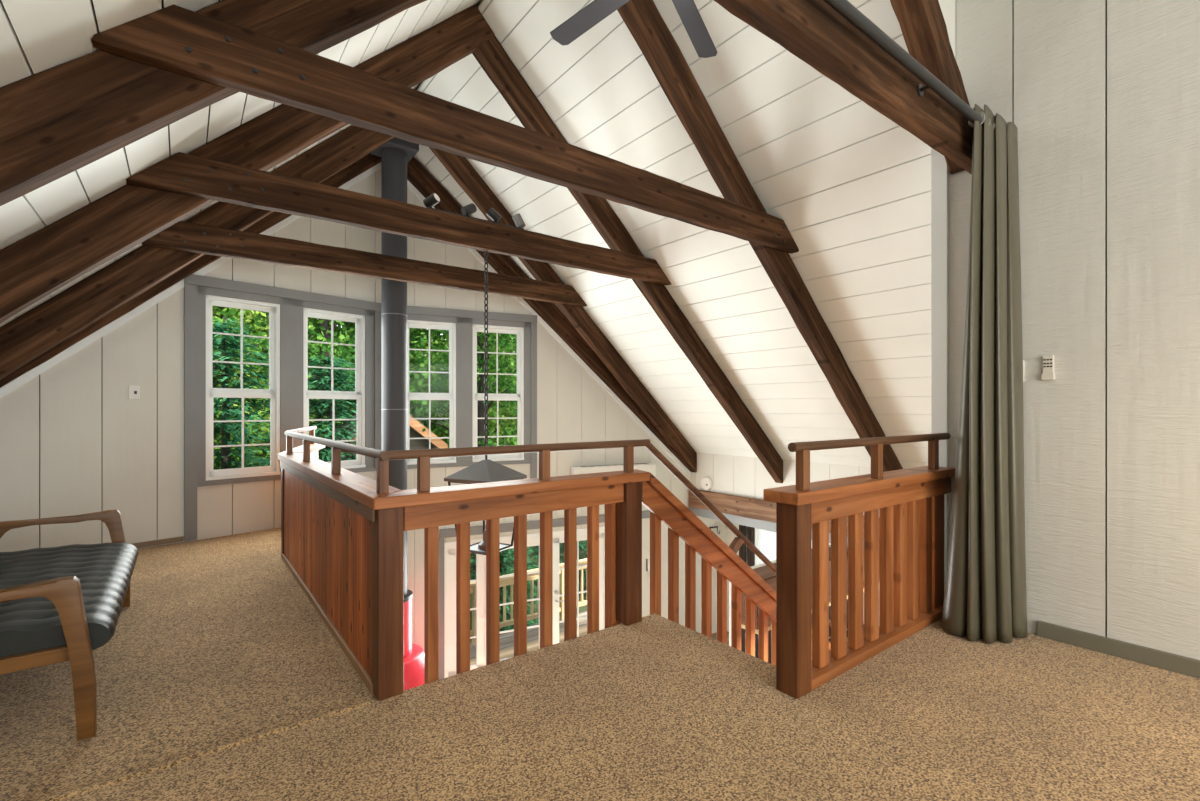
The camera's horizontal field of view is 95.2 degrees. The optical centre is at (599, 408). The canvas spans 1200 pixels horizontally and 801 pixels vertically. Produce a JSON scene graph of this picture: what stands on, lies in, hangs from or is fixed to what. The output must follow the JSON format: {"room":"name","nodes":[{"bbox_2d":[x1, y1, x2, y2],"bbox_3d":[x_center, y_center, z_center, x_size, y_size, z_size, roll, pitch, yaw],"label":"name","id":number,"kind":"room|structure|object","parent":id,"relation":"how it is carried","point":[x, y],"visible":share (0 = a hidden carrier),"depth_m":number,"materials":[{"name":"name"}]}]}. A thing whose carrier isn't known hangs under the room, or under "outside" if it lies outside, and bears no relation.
{"room":"loft landing","nodes":[
{"label":"loft landing","id":0,"kind":"room"},
{"bbox_2d":[0,169,380,551],"bbox_3d":[-4.485,-1.145,5.438,0.120,5.090,4.928,0,0,41],"label":"wall","id":1,"kind":"structure","parent":0,"point":[73,441],"depth_m":5.30,"materials":[{"name":"grey wood"}]},
{"bbox_2d":[128,386,139,398],"bbox_3d":[-4.510,-0.160,5.304,0.016,0.130,0.082,0,0,41],"label":"thermostat plate","id":2,"kind":"object","parent":1,"relation":"attached to","point":[133,391],"visible":1,"depth_m":5.30,"materials":[{"name":"white plastic"}]},
{"bbox_2d":[132,536,183,547],"bbox_3d":[-5.114,1.325,4.599,0.020,0.050,2.633,0,0,41],"label":"baseboard","id":3,"kind":"structure","parent":1,"relation":"attached to","point":[175,539],"depth_m":5.44,"materials":[{"name":"grey wood"}]},
{"bbox_2d":[0,162,380,397],"bbox_3d":[-4.399,-1.083,5.431,0.020,4.475,4.826,0,0,41],"label":"trim","id":4,"kind":"structure","parent":1,"relation":"attached to","point":[76,347],"depth_m":5.27,"materials":[{"name":"white wood"}]},
{"bbox_2d":[206,295,280,480],"bbox_3d":[-3.936,-0.225,6.045,0.120,1.950,0.716,0,0,41],"label":"window","id":5,"kind":"structure","parent":1,"relation":"in","point":[273,392],"depth_m":6.05,"materials":[{"name":"white wood"}]},
{"bbox_2d":[184,274,380,540],"bbox_3d":[-3.532,-0.018,6.419,0.045,2.735,2.178,0,0,41],"label":"trim","id":6,"kind":"structure","parent":1,"relation":"attached to","point":[292,303],"depth_m":6.26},
{"bbox_2d":[280,308,365,468],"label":"window","id":7,"kind":"structure","parent":1,"relation":"in","point":[358,394],"depth_m":6.83,"materials":[{"name":"white wood"}]},
{"bbox_2d":[0,0,478,326],"bbox_3d":[-1.311,-1.516,1.275,4.840,4.588,11.617,0,0,-37],"label":"ceiling","id":8,"kind":"structure","parent":0,"point":[36,36],"depth_m":3.15,"materials":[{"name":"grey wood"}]},
{"bbox_2d":[0,153,380,386],"bbox_3d":[-4.374,-1.292,5.361,0.148,4.727,4.756,0,0,41],"label":"rafter","id":9,"kind":"object","parent":8,"relation":"attached to","point":[368,161],"visible":0.3,"depth_m":5.42,"materials":[{"name":"brown wood"}]},
{"bbox_2d":[0,88,415,379],"bbox_3d":[-3.979,-1.403,5.016,4.894,4.950,0.147,0,0,-37],"label":"rafter","id":10,"kind":"object","parent":8,"relation":"attached to","point":[59,318],"visible":0.57,"depth_m":4.82,"materials":[{"name":"brown wood"}]},
{"bbox_2d":[142,221,586,306],"bbox_3d":[-2.112,-1.575,6.283,4.825,0.257,0.110,0,0,-37],"label":"tie beam","id":11,"kind":"structure","parent":10,"relation":"attached to","point":[181,236],"depth_m":5.79,"materials":[{"name":"brown wood"}]},
{"bbox_2d":[0,0,426,205],"bbox_3d":[-1.961,-1.403,2.368,4.894,4.948,0.148,0,0,-37],"label":"rafter","id":12,"kind":"object","parent":8,"relation":"attached to","point":[57,121],"visible":0.73,"depth_m":2.26,"materials":[{"name":"brown wood"}]},
{"bbox_2d":[91,4,798,253],"bbox_3d":[-0.094,-1.575,3.634,4.825,0.257,0.110,0,0,-37],"label":"tie beam","id":13,"kind":"structure","parent":12,"relation":"attached to","point":[173,38],"depth_m":2.85,"materials":[{"name":"brown wood"}]},
{"bbox_2d":[0,3,494,323],"bbox_3d":[-2.967,-1.406,3.688,4.894,4.948,0.148,0,0,-37],"label":"rafter","id":14,"kind":"object","parent":8,"relation":"attached to","point":[39,264],"visible":0.7,"depth_m":3.68,"materials":[{"name":"brown wood"}]},
{"bbox_2d":[126,152,670,284],"bbox_3d":[-1.100,-1.575,4.955,4.825,0.257,0.110,0,0,-37],"label":"tie beam","id":15,"kind":"structure","parent":14,"relation":"attached to","point":[181,173],"depth_m":4.36,"materials":[{"name":"brown wood"}]},
{"bbox_2d":[423,193,524,229],"bbox_3d":[-1.109,-1.779,4.960,0.972,0.158,0.142,0,0,-37],"label":"track light","id":16,"kind":"object","parent":15,"relation":"on","point":[433,199],"visible":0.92,"depth_m":4.91,"materials":[{"name":"black metal"}]},
{"bbox_2d":[550,0,716,57],"bbox_3d":[0.296,-3.005,3.005,1.722,1.230,1.706,0,0,-37],"label":"ceiling fan","id":17,"kind":"object","parent":8,"relation":"hanging from","point":[596,11],"visible":1,"depth_m":3.46,"materials":[{"name":"grey metal"}]},
{"bbox_2d":[407,187,724,648],"bbox_3d":[-0.270,0.105,8.544,5.725,7.590,0.120,0,0,-25],"label":"wall","id":18,"kind":"structure","parent":0,"point":[572,406],"depth_m":8.32,"materials":[{"name":"grey"}]},
{"bbox_2d":[407,320,455,464],"bbox_3d":[-2.342,-0.225,7.543,0.695,1.950,0.120,0,0,-25],"label":"window","id":19,"kind":"structure","parent":18,"relation":"in","point":[451,396],"depth_m":7.59,"materials":[{"name":"white wood"}]},
{"bbox_2d":[448,549,484,676],"bbox_3d":[-1.892,2.910,7.753,0.521,1.920,0.045,0,0,-25],"label":"door","id":20,"kind":"structure","parent":18,"relation":"in","point":[480,559],"depth_m":7.78,"materials":[{"name":"white wood"}]},
{"bbox_2d":[407,306,536,478],"bbox_3d":[-1.876,-0.018,7.694,2.075,2.735,0.045,0,0,-25],"label":"trim","id":21,"kind":"structure","parent":18,"relation":"attached to","point":[464,319],"depth_m":7.72,"materials":[{"name":"grey wood"}]},
{"bbox_2d":[472,324,523,461],"bbox_3d":[-1.482,-0.225,7.949,0.756,1.950,0.120,0,0,-25],"label":"window","id":22,"kind":"structure","parent":18,"relation":"in","point":[519,397],"depth_m":7.98,"materials":[{"name":"white wood"}]},
{"bbox_2d":[500,540,539,660],"bbox_3d":[-1.190,2.910,8.085,0.849,1.920,0.045,0,0,-25],"label":"door","id":23,"kind":"structure","parent":18,"relation":"in","point":[534,542],"depth_m":8.16,"materials":[{"name":"white wood"}]},
{"bbox_2d":[444,526,604,677],"bbox_3d":[-1.008,2.875,8.167,2.576,2.050,0.092,0,0,-25],"label":"trim","id":24,"kind":"structure","parent":18,"relation":"attached to","point":[556,534],"depth_m":7.82,"materials":[{"name":"white wood"}]},
{"bbox_2d":[407,180,690,476],"bbox_3d":[-0.647,-1.083,8.289,4.826,4.475,0.020,0,0,-25],"label":"trim","id":25,"kind":"structure","parent":18,"relation":"attached to","point":[410,186],"depth_m":8.45,"materials":[{"name":"white wood"}]},
{"bbox_2d":[439,507,689,679],"bbox_3d":[-0.053,2.780,8.564,4.805,2.240,0.030,0,0,-25],"label":"trim","id":26,"kind":"structure","parent":18,"relation":"attached to","point":[506,527],"depth_m":7.55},
{"bbox_2d":[553,533,602,644],"bbox_3d":[-0.328,2.910,8.450,0.859,1.920,0.122,0,0,-25],"label":"door","id":27,"kind":"structure","parent":18,"relation":"in","point":[556,541],"depth_m":8.36,"materials":[{"name":"white wood"}]},
{"bbox_2d":[571,463,655,476],"bbox_3d":[0.224,1.003,8.599,1.411,0.254,0.198,0,0,-25],"label":"air conditioner","id":28,"kind":"object","parent":18,"relation":"attached to","point":[648,467],"visible":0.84,"depth_m":8.47,"materials":[{"name":"white plastic"}]},
{"bbox_2d":[580,463,648,466],"bbox_3d":[0.234,0.879,8.600,1.165,0.006,0.110,0,0,-25],"label":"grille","id":29,"kind":"object","parent":28,"relation":"attached to","point":[635,464],"depth_m":8.56,"materials":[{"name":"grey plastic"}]},
{"bbox_2d":[646,558,649,570],"bbox_3d":[0.808,2.550,8.978,0.112,0.200,0.016,0,0,-25],"label":"switch plate","id":30,"kind":"object","parent":18,"relation":"attached to","point":[647,560],"visible":0.75,"depth_m":8.97,"materials":[{"name":"white plastic"}]},
{"bbox_2d":[690,507,863,549],"bbox_3d":[3.065,1.720,7.347,0.080,0.140,4.974,0,0,-37],"label":"trim","id":31,"kind":"structure","parent":18,"relation":"attached to","point":[760,524],"depth_m":8.41,"materials":[{"name":"wood"}]},
{"bbox_2d":[470,625,728,665],"bbox_3d":[0.779,3.960,4.365,12.270,0.120,10.000,0,0,-37],"label":"floor","id":32,"kind":"structure","parent":0,"point":[534,645],"depth_m":9.04,"materials":[{"name":"brown wood"}]},
{"bbox_2d":[404,589,423,689],"bbox_3d":[-2.549,3.098,6.795,1.000,1.605,1.000,0,0,-37],"label":"fireplace","id":33,"kind":"object","parent":32,"relation":"on","point":[413,653],"visible":0.19,"depth_m":6.68,"materials":[{"name":"red metal"}]},
{"bbox_2d":[370,137,418,594],"bbox_3d":[-2.549,-0.542,6.795,0.460,5.776,0.460,0,0,-37],"label":"pipe","id":34,"kind":"object","parent":33,"relation":"on","point":[395,154],"visible":0.51,"depth_m":6.67,"materials":[{"name":"grey metal"}]},
{"bbox_2d":[404,643,423,689],"bbox_3d":[-2.549,3.397,6.795,1.000,0.745,1.000,0,0,-37],"label":"hood","id":35,"kind":"object","parent":33,"relation":"attached to","point":[414,659],"depth_m":6.58,"materials":[{"name":"red metal"}]},
{"bbox_3d":[1.997,2.635,4.192,3.257,2.530,1.079,0,0,-37],"label":"staircase","id":36,"kind":"structure","parent":32,"relation":"on","visible":0},
{"bbox_2d":[642,442,847,665],"bbox_3d":[1.529,2.052,4.553,3.250,3.696,0.180,0,0,-37],"label":"stair railing","id":37,"kind":"object","parent":36,"relation":"on","point":[664,506],"visible":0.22,"depth_m":3.90,"materials":[{"name":"brown wood"}]},
{"bbox_2d":[0,528,1199,800],"bbox_3d":[-0.361,1.500,1.819,6.770,0.300,11.332,0,0,-37],"label":"floor","id":38,"kind":"structure","parent":0,"point":[654,708],"depth_m":2.39,"materials":[{"name":"carpet"}]},
{"bbox_2d":[0,509,138,740],"bbox_3d":[-3.040,0.910,2.732,1.055,0.880,1.930,0,0,-37],"label":"armchair","id":39,"kind":"object","parent":38,"relation":"on","point":[59,604],"visible":1,"depth_m":2.35,"materials":[{"name":"black leather"}]},
{"bbox_2d":[0,542,138,656],"bbox_3d":[-2.924,0.950,2.820,0.765,0.169,1.730,0,0,-37],"label":"seat cushion","id":40,"kind":"object","parent":39,"relation":"on","point":[104,571],"depth_m":2.73,"materials":[{"name":"grey leather"}]},
{"bbox_2d":[35,698,373,800],"bbox_3d":[-2.350,1.355,1.541,3.270,0.029,0.062,0,0,-37],"label":"trim","id":41,"kind":"structure","parent":38,"relation":"on","point":[61,796],"depth_m":2.13,"materials":[{"name":"carpet"}]},
{"bbox_2d":[278,431,400,693],"bbox_3d":[-1.912,0.775,3.802,0.185,1.150,3.151,0,0,-37],"label":"railing","id":42,"kind":"object","parent":38,"relation":"on","point":[328,512],"visible":0.92,"depth_m":3.28,"materials":[{"name":"brown wood"}]},
{"bbox_2d":[372,439,649,700],"bbox_3d":[-0.386,0.900,3.100,1.758,1.400,0.200,0,0,-37],"label":"railing","id":43,"kind":"object","parent":38,"relation":"on","point":[429,508],"visible":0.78,"depth_m":2.94,"materials":[{"name":"brown wood"}]},
{"bbox_2d":[763,433,954,698],"bbox_3d":[1.566,0.754,3.123,1.813,1.192,0.190,0,0,-37],"label":"railing","id":44,"kind":"object","parent":38,"relation":"on","point":[903,509],"visible":0.94,"depth_m":2.95,"materials":[{"name":"brown wood"}]},
{"bbox_2d":[414,0,930,468],"bbox_3d":[2.539,-1.456,4.208,4.840,4.588,11.617,0,0,-37],"label":"ceiling","id":45,"kind":"structure","parent":0,"point":[851,186],"depth_m":5.14,"materials":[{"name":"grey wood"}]},
{"bbox_2d":[444,251,526,554],"bbox_3d":[-1.046,-0.087,5.036,0.530,2.750,0.530,0,0,29],"label":"pendant lamp","id":46,"kind":"object","parent":45,"relation":"hanging from","point":[483,471],"visible":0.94,"depth_m":4.98,"materials":[{"name":"black metal"}]},
{"bbox_2d":[478,530,485,548],"bbox_3d":[-1.046,1.190,5.036,0.150,0.160,0.150,0,0,-37],"label":"candle holder","id":47,"kind":"object","parent":46,"relation":"on","point":[482,545],"depth_m":5.00,"materials":[{"name":"grey ceramic"}]},
{"bbox_2d":[407,157,694,471],"bbox_3d":[-0.620,-1.296,8.230,4.830,4.730,0.148,0,0,-25],"label":"rafter","id":48,"kind":"object","parent":45,"relation":"attached to","point":[418,176],"visible":0.54,"depth_m":8.12,"materials":[{"name":"brown wood"}]},
{"bbox_2d":[429,147,696,471],"bbox_3d":[-0.295,-1.295,7.830,4.725,4.729,0.148,0,0,-37],"label":"rafter","id":49,"kind":"object","parent":45,"relation":"attached to","point":[460,168],"visible":0.75,"depth_m":7.84,"materials":[{"name":"brown wood"}]},
{"bbox_2d":[472,35,782,482],"bbox_3d":[0.716,-1.295,6.502,4.723,4.733,0.148,0,0,-37],"label":"rafter","id":50,"kind":"object","parent":45,"relation":"attached to","point":[491,56],"visible":0.76,"depth_m":6.27,"materials":[{"name":"brown wood"}]},
{"bbox_2d":[617,0,902,471],"bbox_3d":[1.722,-1.295,5.181,4.724,4.730,0.148,0,0,-37],"label":"rafter","id":51,"kind":"object","parent":45,"relation":"attached to","point":[642,18],"visible":0.83,"depth_m":4.68,"materials":[{"name":"brown wood"}]},
{"bbox_2d":[890,0,969,173],"bbox_3d":[1.607,-2.607,3.006,1.905,2.106,0.148,0,0,-37],"label":"rafter","id":52,"kind":"object","parent":45,"relation":"attached to","point":[922,24],"visible":0.55,"depth_m":3.21,"materials":[{"name":"brown wood"}]},
{"bbox_2d":[690,452,870,514],"bbox_3d":[3.091,1.020,7.379,0.120,0.660,4.994,0,0,-37],"label":"wall","id":53,"kind":"structure","parent":0,"point":[743,476],"depth_m":8.36,"materials":[{"name":"grey"}]},
{"bbox_2d":[701,476,712,490],"bbox_3d":[1.747,1.225,8.999,0.052,0.230,0.230,0,0,-37],"label":"smoke detector","id":54,"kind":"object","parent":53,"relation":"attached to","point":[706,482],"visible":1,"depth_m":8.97,"materials":[{"name":"white plastic"}]},
{"bbox_2d":[689,490,863,539],"bbox_3d":[3.031,1.500,7.358,0.128,0.308,4.894,0,0,-37],"label":"beam","id":55,"kind":"structure","parent":53,"relation":"attached to","point":[753,508],"depth_m":8.40,"materials":[{"name":"brown wood"}]},
{"bbox_2d":[729,545,847,663],"bbox_3d":[2.562,2.865,6.917,2.740,2.070,0.100,0,0,-37],"label":"wall","id":56,"kind":"structure","parent":0,"point":[773,561],"depth_m":6.28,"materials":[{"name":"white paint"}]},
{"bbox_2d":[741,547,863,634],"bbox_3d":[2.671,2.112,6.758,2.720,0.565,0.345,0,0,-37],"label":"upper cabinet","id":57,"kind":"object","parent":56,"relation":"attached to","point":[764,572],"visible":0.1,"depth_m":5.99,"materials":[{"name":"brown wood"}]},
{"bbox_2d":[725,523,863,631],"bbox_3d":[4.730,2.650,6.432,0.120,2.500,8.500,0,0,-37],"label":"wall","id":58,"kind":"structure","parent":0,"point":[729,535],"depth_m":9.57,"materials":[{"name":"white paint"}]},
{"bbox_2d":[739,525,745,562],"bbox_3d":[2.416,2.600,9.298,0.052,1.500,0.145,0,0,-37],"label":"drape","id":59,"kind":"object","parent":58,"relation":"hanging from","point":[742,551],"visible":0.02,"depth_m":9.25,"materials":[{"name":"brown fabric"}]},
{"bbox_2d":[747,526,753,566],"bbox_3d":[2.519,2.600,9.163,0.052,1.500,0.145,0,0,-37],"label":"drape","id":60,"kind":"object","parent":58,"relation":"hanging from","point":[750,530],"visible":0.3,"depth_m":9.15,"materials":[{"name":"brown fabric"}]},
{"bbox_2d":[755,528,830,564],"bbox_3d":[3.025,2.305,8.571,0.200,0.810,1.470,0,0,-37],"label":"window","id":61,"kind":"structure","parent":58,"relation":"in","point":[765,541],"depth_m":9.00,"materials":[{"name":"white"}]},
{"bbox_2d":[938,0,955,537],"bbox_3d":[1.919,-0.800,3.332,1.290,4.900,0.065,0,0,-37],"label":"wall","id":62,"kind":"structure","parent":0,"point":[952,177],"depth_m":3.64,"materials":[{"name":"white paint"}]},
{"bbox_2d":[931,148,948,592],"bbox_3d":[2.336,-0.100,3.728,0.145,3.500,0.100,0,0,-37],"label":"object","id":63,"kind":"structure","parent":62,"relation":"attached to","point":[939,170],"depth_m":3.68,"materials":[{"name":"white paint"}]},
{"bbox_2d":[956,0,1199,659],"bbox_3d":[4.056,-0.930,1.490,0.120,4.600,5.455,0,0,-37],"label":"wall","id":64,"kind":"structure","parent":0,"point":[1102,97],"depth_m":3.06,"materials":[{"name":"grey"}]},
{"bbox_2d":[1041,355,1054,379],"bbox_3d":[2.640,-0.242,3.229,0.023,0.145,0.063,0,0,-37],"label":"thermostat","id":65,"kind":"object","parent":64,"relation":"attached to","point":[1048,361],"visible":1,"depth_m":3.22,"materials":[{"name":"beige plastic"}]},
{"bbox_2d":[1037,620,1199,678],"bbox_3d":[4.131,1.306,1.274,0.025,0.088,5.020,0,0,-37],"label":"baseboard","id":66,"kind":"structure","parent":64,"relation":"attached to","point":[1168,661],"depth_m":2.97,"materials":[{"name":"grey wood"}]},
{"label":"outside","id":67,"kind":"structure","parent":0,"visible":0},
{"bbox_2d":[470,610,586,659],"bbox_3d":[-1.630,4.040,8.740,11.000,0.040,1.880,0,0,-37],"label":"deck","id":68,"kind":"object","parent":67,"point":[506,639],"depth_m":9.68,"materials":[{"name":"brown wood"}]},
{"bbox_2d":[470,558,586,644],"bbox_3d":[-2.120,3.490,9.384,10.800,1.060,0.120,0,0,-37],"label":"deck railing","id":69,"kind":"object","parent":68,"relation":"on","point":[506,581],"visible":0.09,"depth_m":10.00,"materials":[{"name":"brown wood"}]},
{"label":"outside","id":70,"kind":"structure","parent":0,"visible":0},
{"bbox_2d":[440,408,586,641],"bbox_3d":[-20.679,0.059,37.046,90.000,9.882,90.000,0,0,-37],"label":"ground","id":71,"kind":"structure","parent":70,"point":[582,608],"depth_m":14.76,"materials":[{"name":"green plant"}]},
{"bbox_2d":[213,316,320,469],"bbox_3d":[-6.246,2.090,9.125,4.987,7.257,4.956,0,0,-41],"label":"tree","id":72,"kind":"object","parent":71,"relation":"on","point":[227,462],"visible":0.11,"depth_m":9.00,"materials":[{"name":"green plant"}]},
{"bbox_2d":[213,306,350,469],"bbox_3d":[-9.062,-0.715,13.359,6.669,10.529,6.053,0,0,20],"label":"leafy tree","id":73,"kind":"object","parent":71,"relation":"on","point":[252,314],"visible":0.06,"depth_m":12.53,"materials":[{"name":"green plant"}]},
{"bbox_2d":[219,313,354,454],"bbox_3d":[-11.829,-2.582,16.974,8.205,13.465,9.129,0,0,38],"label":"leafy tree","id":74,"kind":"object","parent":71,"relation":"on","point":[259,313],"visible":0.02,"depth_m":16.47,"materials":[{"name":"green plant"}]},
{"bbox_2d":[253,352,355,465],"bbox_3d":[-5.194,2.382,10.633,4.732,6.967,4.829,0,0,-5],"label":"conifer","id":75,"kind":"object","parent":71,"relation":"on","point":[326,451],"visible":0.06,"depth_m":10.47,"materials":[{"name":"green plant"}]},
{"bbox_2d":[213,310,446,460],"bbox_3d":[-6.620,-1.324,13.286,6.610,11.748,6.878,0,0,24],"label":"leafy tree","id":76,"kind":"object","parent":71,"relation":"on","point":[323,332],"visible":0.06,"depth_m":12.52,"materials":[{"name":"green plant"}]},
{"bbox_2d":[250,315,447,458],"bbox_3d":[-8.234,-1.904,18.264,6.961,12.108,7.670,0,0,34],"label":"leafy tree","id":77,"kind":"object","parent":71,"relation":"on","point":[350,326],"visible":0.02,"depth_m":18.25,"materials":[{"name":"green plant"}]},
{"bbox_2d":[325,415,447,459],"bbox_3d":[-5.179,2.275,12.938,2.300,4.750,2.460,0,0,-37],"label":"shed","id":78,"kind":"object","parent":71,"relation":"on","point":[416,427],"visible":0.15,"depth_m":12.47,"materials":[{"name":"grey"}]},
{"bbox_2d":[308,322,494,439],"bbox_3d":[-6.405,-1.060,16.206,6.838,11.220,7.607,0,0,-25],"label":"leafy tree","id":79,"kind":"object","parent":71,"relation":"on","point":[411,376],"visible":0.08,"depth_m":16.25,"materials":[{"name":"green plant"}]},
{"bbox_2d":[308,326,505,444],"bbox_3d":[-8.350,-5.065,25.460,10.256,16.831,11.411,0,0,29],"label":"leafy tree","id":80,"kind":"object","parent":71,"relation":"on","point":[336,326],"visible":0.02,"depth_m":24.56,"materials":[{"name":"green plant"}]},
{"bbox_2d":[339,328,492,445],"bbox_3d":[-7.645,-3.470,21.863,8.350,14.839,8.688,0,0,26],"label":"leafy tree","id":81,"kind":"object","parent":71,"relation":"on","point":[438,333],"visible":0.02,"depth_m":20.88,"materials":[{"name":"green plant"}]},
{"bbox_2d":[410,328,516,448],"bbox_3d":[-3.688,-1.178,19.487,6.356,11.056,7.003,0,0,-24],"label":"leafy tree","id":82,"kind":"object","parent":71,"relation":"on","point":[493,422],"visible":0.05,"depth_m":17.76,"materials":[{"name":"green plant"}]},
{"bbox_2d":[424,334,511,442],"bbox_3d":[-6.747,-5.924,28.066,10.437,18.549,10.860,0,0,40],"label":"leafy tree","id":83,"kind":"object","parent":71,"relation":"on","point":[442,334],"visible":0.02,"depth_m":26.60,"materials":[{"name":"green plant"}]},
{"bbox_2d":[409,328,529,578],"bbox_3d":[-3.634,-0.815,15.599,6.262,11.129,6.516,0,0,4],"label":"leafy tree","id":84,"kind":"object","parent":71,"relation":"on","point":[510,384],"visible":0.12,"depth_m":14.93,"materials":[{"name":"green plant"}]},
{"bbox_2d":[488,352,516,445],"bbox_3d":[-1.657,-2.021,22.516,7.521,12.342,8.368,0,0,-42],"label":"leafy tree","id":85,"kind":"object","parent":71,"relation":"on","point":[512,352],"visible":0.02,"depth_m":21.51,"materials":[{"name":"green plant"}]},
{"bbox_2d":[470,546,538,640],"bbox_3d":[-2.289,3.488,12.379,3.073,4.433,3.011,0,0,-29],"label":"conifer","id":86,"kind":"object","parent":71,"relation":"on","point":[507,552],"visible":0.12,"depth_m":11.99,"materials":[{"name":"green plant"}]},
{"bbox_2d":[513,540,586,597],"bbox_3d":[-0.728,2.907,14.768,3.562,5.184,3.540,0,0,13],"label":"conifer","id":87,"kind":"object","parent":71,"relation":"on","point":[581,543],"visible":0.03,"depth_m":14.32,"materials":[{"name":"green plant"}]},
{"bbox_3d":[-0.955,-1.404,1.047,0.148,0.301,6.950,0,43,53],"label":"rafter","id":88,"kind":"object","parent":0,"visible":0},
{"bbox_2d":[714,0,972,174],"bbox_3d":[0.716,-1.605,2.167,4.335,0.257,0.107,0,0,-37],"label":"tie beam","id":89,"kind":"structure","parent":88,"relation":"attached to","point":[812,31],"depth_m":2.46,"materials":[{"name":"brown wood"}]},
{"bbox_2d":[823,0,983,124],"bbox_3d":[0.804,-1.630,2.113,4.240,0.058,0.096,0,0,-37],"label":"curtain rod","id":90,"kind":"object","parent":89,"relation":"attached to","point":[844,8],"visible":0.8,"depth_m":2.52,"materials":[{"name":"grey metal"}]},
{"bbox_2d":[942,104,1027,643],"bbox_3d":[2.240,-0.185,3.288,0.532,3.054,0.431,0,0,-37],"label":"curtain","id":91,"kind":"object","parent":90,"relation":"hanging from","point":[985,597],"visible":0.98,"depth_m":3.16,"materials":[{"name":"grey fabric"}]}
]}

